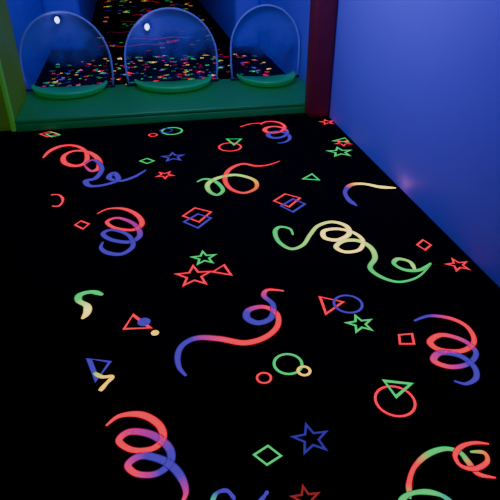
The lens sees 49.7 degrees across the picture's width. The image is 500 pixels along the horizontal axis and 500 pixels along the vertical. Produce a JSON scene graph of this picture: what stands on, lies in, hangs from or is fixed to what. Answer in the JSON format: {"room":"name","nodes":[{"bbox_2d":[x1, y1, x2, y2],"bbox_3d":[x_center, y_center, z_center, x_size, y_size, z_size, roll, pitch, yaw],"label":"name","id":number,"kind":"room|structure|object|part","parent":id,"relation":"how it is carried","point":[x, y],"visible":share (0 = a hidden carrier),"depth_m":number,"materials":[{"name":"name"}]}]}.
{"room":"games hall","nodes":[
{"label":"games hall","id":0,"kind":"room"},
{"bbox_2d":[6,0,51,94],"bbox_3d":[-3.432,-5.051,8.458,0.600,2.700,9.330,-6,33,-10],"label":"wall","id":1,"kind":"structure","parent":0,"point":[22,13],"depth_m":5.67,"materials":[{"name":"blue paint"}]},
{"bbox_2d":[41,0,96,50],"bbox_3d":[-3.110,-5.623,9.363,0.460,2.700,7.161,-6,33,-10],"label":"wall","id":2,"kind":"structure","parent":0,"point":[85,9],"depth_m":6.92,"materials":[{"name":"blue paint"}]},
{"bbox_2d":[198,0,259,47],"bbox_3d":[-0.768,-5.796,9.636,0.337,2.700,7.461,-6,33,-10],"label":"wall","id":3,"kind":"structure","parent":0,"point":[226,13],"depth_m":7.44,"materials":[{"name":"blue paint"}]},
{"bbox_2d":[0,0,499,499],"bbox_3d":[-1.633,-2.067,6.354,3.980,0.104,16.658,-6,33,-10],"label":"floor","id":4,"kind":"structure","parent":0,"point":[240,308],"depth_m":2.51,"materials":[{"name":"black carpet"}]},
{"bbox_2d":[0,0,26,131],"bbox_3d":[-2.278,-2.331,4.160,0.450,2.685,0.858,-6,33,-10],"label":"column","id":5,"kind":"structure","parent":4,"relation":"on","point":[13,94],"depth_m":4.57,"materials":[{"name":"green paint"}]},
{"bbox_2d":[15,77,305,131],"bbox_3d":[-0.733,-1.424,5.141,2.707,0.106,0.940,-6,33,-10],"label":"barrier","id":6,"kind":"object","parent":4,"relation":"on","point":[124,104],"visible":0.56,"depth_m":4.88,"materials":[{"name":"green plastic"}]},
{"bbox_2d":[19,11,114,91],"bbox_3d":[-1.744,-1.877,5.086,0.843,0.705,0.133,-6,33,-10],"label":"screen","id":7,"kind":"object","parent":6,"relation":"on","point":[46,31],"visible":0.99,"depth_m":5.04,"materials":[{"name":"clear plastic"}]},
{"bbox_3d":[-1.748,-1.883,5.107,0.823,0.685,0.090,-6,33,-10],"label":"pane","id":8,"kind":"part","parent":7,"relation":"part of","materials":[{"name":"blue plastic"}]},
{"bbox_3d":[-1.739,-1.575,5.250,0.843,0.020,0.028,-6,33,-10],"label":"foot rail","id":9,"kind":"part","parent":7,"relation":"part of","materials":[{"name":"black plastic"}]},
{"bbox_2d":[31,80,107,98],"bbox_3d":[-1.697,-1.484,5.064,0.708,0.078,0.380,-6,33,-10],"label":"round cushion","id":10,"kind":"object","parent":6,"relation":"on","point":[74,92],"visible":1,"depth_m":5.05,"materials":[{"name":"green plastic"}]},
{"bbox_2d":[124,7,218,85],"bbox_3d":[-0.773,-1.982,5.253,0.916,0.705,0.133,-6,33,-10],"label":"screen","id":11,"kind":"object","parent":6,"relation":"on","point":[157,25],"visible":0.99,"depth_m":5.20,"materials":[{"name":"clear plastic"}]},
{"bbox_3d":[-0.777,-1.989,5.274,0.896,0.685,0.090,-6,33,-10],"label":"pane","id":12,"kind":"part","parent":11,"relation":"part of","materials":[{"name":"blue plastic"}]},
{"bbox_3d":[-0.768,-1.681,5.417,0.916,0.020,0.028,-6,33,-10],"label":"foot rail","id":13,"kind":"part","parent":11,"relation":"part of","materials":[{"name":"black plastic"}]},
{"bbox_2d":[134,75,211,92],"bbox_3d":[-0.726,-1.590,5.231,0.770,0.078,0.380,-6,33,-10],"label":"round cushion","id":14,"kind":"object","parent":6,"relation":"on","point":[181,86],"visible":1,"depth_m":5.20,"materials":[{"name":"green plastic"}]},
{"bbox_2d":[230,4,299,80],"bbox_3d":[0.147,-2.090,5.424,0.724,0.705,0.104,-6,33,-10],"label":"screen","id":15,"kind":"object","parent":6,"relation":"on","point":[273,20],"visible":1,"depth_m":5.37,"materials":[{"name":"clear plastic"}]},
{"bbox_3d":[0.145,-2.089,5.433,0.704,0.685,0.090,-6,33,-10],"label":"pane","id":16,"kind":"part","parent":15,"relation":"part of","materials":[{"name":"blue plastic"}]},
{"bbox_2d":[236,71,295,87],"bbox_3d":[0.196,-1.690,5.389,0.605,0.078,0.380,-6,33,-10],"label":"round cushion","id":17,"kind":"object","parent":6,"relation":"on","point":[275,80],"visible":1,"depth_m":5.36,"materials":[{"name":"green plastic"}]},
{"bbox_2d":[304,0,337,117],"bbox_3d":[0.603,-2.357,4.200,0.205,2.685,0.166,-6,33,-10],"label":"column","id":18,"kind":"structure","parent":4,"relation":"on","point":[322,19],"depth_m":4.57,"materials":[{"name":"red paint"}]},
{"bbox_2d":[258,0,499,286],"bbox_3d":[0.347,-3.438,5.999,0.120,2.800,16.600,-6,33,-10],"label":"wall","id":19,"kind":"structure","parent":0,"point":[415,84],"depth_m":3.19,"materials":[{"name":"blue paint"}]}
]}

